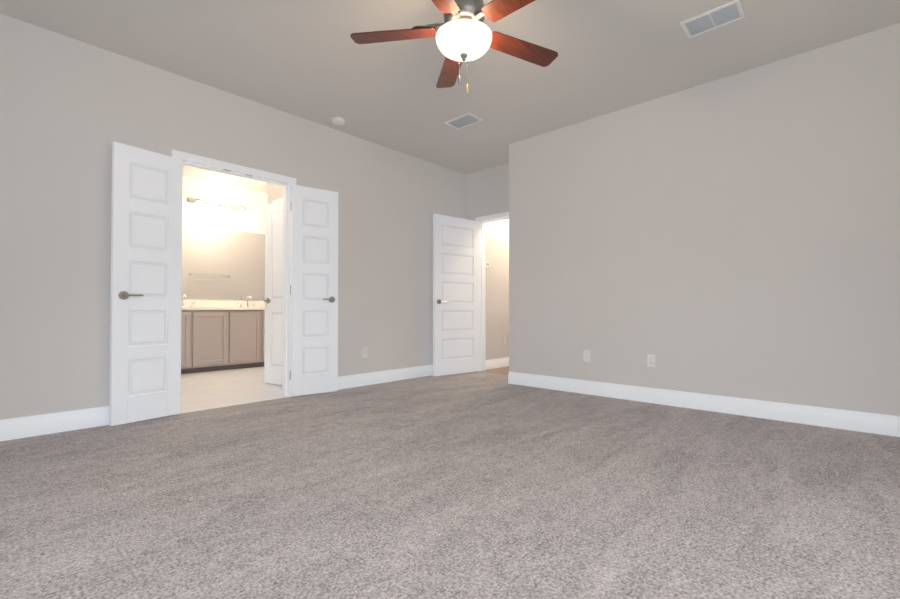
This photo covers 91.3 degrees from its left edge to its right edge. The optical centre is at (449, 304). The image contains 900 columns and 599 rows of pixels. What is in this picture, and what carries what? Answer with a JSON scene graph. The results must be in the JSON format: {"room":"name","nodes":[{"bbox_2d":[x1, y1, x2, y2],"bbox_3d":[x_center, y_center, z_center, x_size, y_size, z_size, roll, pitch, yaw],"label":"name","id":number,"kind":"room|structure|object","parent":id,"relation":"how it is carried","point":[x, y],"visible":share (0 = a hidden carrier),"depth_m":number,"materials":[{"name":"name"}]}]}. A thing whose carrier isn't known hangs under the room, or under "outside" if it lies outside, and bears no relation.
{"room":"empty bedroom","nodes":[
{"label":"empty bedroom","id":0,"kind":"room"},
{"bbox_2d":[181,176,267,300],"bbox_3d":[-3.591,-0.449,6.504,0.120,2.740,3.540,-1,-1,43],"label":"wall","id":1,"kind":"structure","parent":0,"point":[254,202],"depth_m":6.61,"materials":[{"name":"paint"}]},
{"bbox_2d":[188,198,245,215],"bbox_3d":[-3.398,-1.437,6.503,0.181,0.155,0.800,-1,-1,43],"label":"vanity light","id":2,"kind":"object","parent":1,"relation":"attached to","point":[199,203],"visible":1,"depth_m":6.47,"materials":[{"name":"silver metal"}]},
{"bbox_2d":[181,224,264,299],"bbox_3d":[-3.493,-0.606,6.517,0.007,1.055,1.850,-1,-1,43],"label":"bathroom mirror","id":3,"kind":"object","parent":1,"relation":"attached to","point":[217,263],"visible":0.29,"depth_m":6.59,"materials":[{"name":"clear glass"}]},
{"bbox_2d":[181,298,264,305],"bbox_3d":[-3.487,-0.009,6.504,0.019,0.100,1.870,-1,-1,43],"label":"backsplash","id":4,"kind":"structure","parent":1,"relation":"attached to","point":[183,302],"depth_m":6.53,"materials":[{"name":"white stone"}]},
{"bbox_2d":[0,13,465,419],"bbox_3d":[-1.598,-0.479,4.285,0.120,2.740,5.490,-1,-1,43],"label":"wall","id":5,"kind":"structure","parent":0,"point":[71,110],"depth_m":3.21,"materials":[{"name":"paint"}]},
{"bbox_2d":[0,406,108,440],"bbox_3d":[-2.772,0.805,2.899,0.016,0.135,1.585,-1,-1,43],"label":"baseboard","id":6,"kind":"structure","parent":5,"relation":"attached to","point":[58,422],"depth_m":2.98,"materials":[{"name":"white wood"}]},
{"bbox_2d":[109,141,182,425],"bbox_3d":[-2.274,-0.149,3.319,0.166,2.030,0.464,-1,-1,43],"label":"door leaf","id":7,"kind":"structure","parent":5,"relation":"in","point":[146,289],"depth_m":3.30,"materials":[{"name":"painted wood"},{"name":"nickel"}]},
{"bbox_2d":[172,149,295,414],"bbox_3d":[-1.914,-0.173,3.940,0.152,2.120,1.060,-1,-1,43],"label":"door frame","id":8,"kind":"structure","parent":5,"relation":"attached to","point":[219,166],"depth_m":4.24,"materials":[{"name":"white wood"}]},
{"bbox_2d":[290,185,337,395],"bbox_3d":[-1.323,-0.135,4.347,0.166,2.030,0.464,-1,-1,43],"label":"door leaf","id":9,"kind":"structure","parent":5,"relation":"in","point":[314,291],"depth_m":4.34,"materials":[{"name":"painted wood"},{"name":"nickel"}]},
{"bbox_2d":[362,347,367,357],"bbox_3d":[-0.943,0.534,4.885,0.008,0.115,0.070,-1,-1,43],"label":"electrical outlet","id":10,"kind":"object","parent":5,"relation":"attached to","point":[364,352],"visible":1,"depth_m":4.88,"materials":[{"name":"white plastic"}]},
{"bbox_2d":[300,365,432,395],"bbox_3d":[-0.624,0.836,5.210,0.030,0.135,2.545,-1,-1,43],"label":"baseboard","id":11,"kind":"structure","parent":5,"relation":"attached to","point":[349,381],"depth_m":5.06,"materials":[{"name":"white wood"}]},
{"bbox_2d":[180,366,286,413],"bbox_3d":[-2.264,0.961,5.733,3.090,0.100,4.240,-1,-1,43],"label":"floor","id":12,"kind":"structure","parent":0,"point":[213,389],"depth_m":4.63,"materials":[{"name":"beige tile"}]},
{"bbox_2d":[181,310,264,373],"bbox_3d":[-3.287,0.499,6.312,0.564,0.840,1.850,-1,-1,43],"label":"bathroom vanity","id":13,"kind":"object","parent":12,"relation":"on","point":[216,335],"depth_m":6.06,"materials":[{"name":"grey"}]},
{"bbox_2d":[181,306,264,309],"bbox_3d":[-3.284,0.059,6.315,0.574,0.040,1.870,-1,-1,43],"label":"countertop","id":14,"kind":"structure","parent":13,"relation":"on","point":[182,307],"depth_m":6.17,"materials":[{"name":"white stone"}]},
{"bbox_2d":[268,183,270,203],"bbox_3d":[-1.605,-0.458,5.824,0.120,2.740,1.600,-1,-1,43],"label":"wall","id":15,"kind":"structure","parent":0,"point":[269,185],"depth_m":5.26,"materials":[{"name":"paint"}]},
{"bbox_2d":[271,184,282,202],"bbox_3d":[-1.729,-0.470,4.917,0.930,2.740,0.100,-1,-1,43],"label":"wall","id":16,"kind":"structure","parent":0,"point":[275,192],"depth_m":5.14,"materials":[{"name":"paint"}]},
{"bbox_2d":[264,201,282,384],"bbox_3d":[-1.816,-0.129,4.825,0.705,2.030,0.211,-1,-1,43],"label":"door leaf","id":17,"kind":"structure","parent":16,"relation":"in","point":[273,300],"depth_m":4.93,"materials":[{"name":"white wood"}]},
{"bbox_2d":[272,197,282,202],"bbox_3d":[-1.742,-0.160,4.916,0.835,2.120,0.118,-1,-1,43],"label":"door frame","id":18,"kind":"structure","parent":16,"relation":"attached to","point":[278,200],"depth_m":5.07,"materials":[{"name":"white wood"}]},
{"bbox_2d":[0,371,899,598],"bbox_3d":[0.318,0.917,2.494,5.100,0.100,5.490,-1,-1,43],"label":"floor carpet","id":19,"kind":"object","parent":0,"point":[477,485],"visible":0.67,"depth_m":1.91,"materials":[{"name":"grey carpet"}]},
{"bbox_2d":[0,0,899,192],"bbox_3d":[0.033,-1.906,4.499,8.190,0.120,7.990,-1,-1,43],"label":"ceiling","id":20,"kind":"structure","parent":0,"point":[311,60],"depth_m":3.28,"materials":[{"name":"paint"}]},
{"bbox_2d":[331,117,344,124],"bbox_3d":[-1.117,-1.828,4.396,0.132,0.038,0.132,-1,-1,43],"label":"smoke detector","id":21,"kind":"object","parent":20,"relation":"attached to","point":[338,121],"visible":1,"depth_m":4.36,"materials":[{"name":"white plastic"}]},
{"bbox_2d":[350,0,557,92],"bbox_3d":[0.104,-1.498,2.305,1.143,0.754,1.192,-1,-1,43],"label":"ceiling fan","id":22,"kind":"object","parent":20,"relation":"hanging from","point":[463,33],"visible":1,"depth_m":2.32,"materials":[{"name":"brown wood"}]},
{"bbox_2d":[444,113,482,128],"bbox_3d":[0.135,-1.841,4.424,0.330,0.010,0.215,-1,-1,43],"label":"ceiling vent","id":23,"kind":"object","parent":20,"relation":"in","point":[464,120],"visible":0.98,"depth_m":4.42,"materials":[{"name":"white metal"}]},
{"bbox_2d":[680,0,744,37],"bbox_3d":[1.716,-1.862,2.879,0.330,0.010,0.215,-1,-1,43],"label":"ceiling vent","id":24,"kind":"object","parent":20,"relation":"in","point":[722,15],"visible":1,"depth_m":2.87,"materials":[{"name":"white metal"}]},
{"bbox_2d":[466,163,508,220],"bbox_3d":[0.673,-0.458,5.842,1.100,2.740,0.120,-1,-1,43],"label":"wall","id":25,"kind":"structure","parent":0,"point":[487,191],"depth_m":5.93,"materials":[{"name":"paint"}]},
{"bbox_2d":[433,214,479,376],"bbox_3d":[0.080,-0.116,5.749,0.182,2.030,0.779,-1,-1,43],"label":"door leaf","id":26,"kind":"structure","parent":25,"relation":"in","point":[456,295],"depth_m":5.70,"materials":[{"name":"white wood"}]},
{"bbox_2d":[475,212,508,371],"bbox_3d":[0.728,-0.143,5.787,0.900,2.108,0.152,-1,-1,43],"label":"door frame","id":27,"kind":"structure","parent":25,"relation":"attached to","point":[483,220],"depth_m":6.04,"materials":[{"name":"white wood"}]},
{"bbox_2d":[479,366,508,374],"bbox_3d":[0.513,0.986,7.674,4.530,0.101,2.620,-1,-1,43],"label":"floor","id":28,"kind":"structure","parent":0,"point":[503,370],"depth_m":6.04,"materials":[{"name":"beige tile"}]},
{"bbox_2d":[485,219,508,359],"bbox_3d":[1.255,-0.441,7.088,0.120,2.740,2.500,-1,-1,43],"label":"wall","id":29,"kind":"structure","parent":0,"point":[497,284],"depth_m":6.36,"materials":[{"name":"paint"}]},
{"bbox_2d":[485,262,489,267],"bbox_3d":[0.523,-0.558,6.193,0.024,0.080,0.110,-1,-1,43],"label":"thermostat","id":30,"kind":"object","parent":29,"relation":"attached to","point":[487,264],"visible":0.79,"depth_m":6.18,"materials":[{"name":"white plastic"}]},
{"bbox_2d":[486,357,508,369],"bbox_3d":[1.264,0.860,6.981,0.016,0.135,2.380,-1,-1,43],"label":"baseboard","id":31,"kind":"structure","parent":29,"relation":"attached to","point":[500,362],"depth_m":6.34,"materials":[{"name":"white wood"}]},
{"bbox_2d":[509,23,899,415],"bbox_3d":[2.365,-0.484,3.916,4.000,2.740,0.650,-1,-1,43],"label":"wall","id":32,"kind":"structure","parent":0,"point":[737,235],"depth_m":3.56,"materials":[{"name":"paint"}]},
{"bbox_2d":[583,350,589,361],"bbox_3d":[1.363,0.513,4.380,0.070,0.115,0.008,-1,-1,43],"label":"electrical outlet","id":33,"kind":"object","parent":32,"relation":"attached to","point":[586,355],"visible":1,"depth_m":4.38,"materials":[{"name":"white plastic"}]},
{"bbox_2d":[647,354,655,366],"bbox_3d":[1.815,0.507,3.963,0.070,0.115,0.008,-1,-1,43],"label":"electrical outlet","id":34,"kind":"object","parent":32,"relation":"attached to","point":[651,360],"visible":1,"depth_m":3.96,"materials":[{"name":"white plastic"}]},
{"bbox_2d":[508,372,899,436],"bbox_3d":[2.078,0.816,3.710,3.866,0.135,0.016,-1,-1,43],"label":"baseboard","id":35,"kind":"structure","parent":32,"relation":"attached to","point":[889,425],"depth_m":3.54,"materials":[{"name":"white wood"}]}
]}

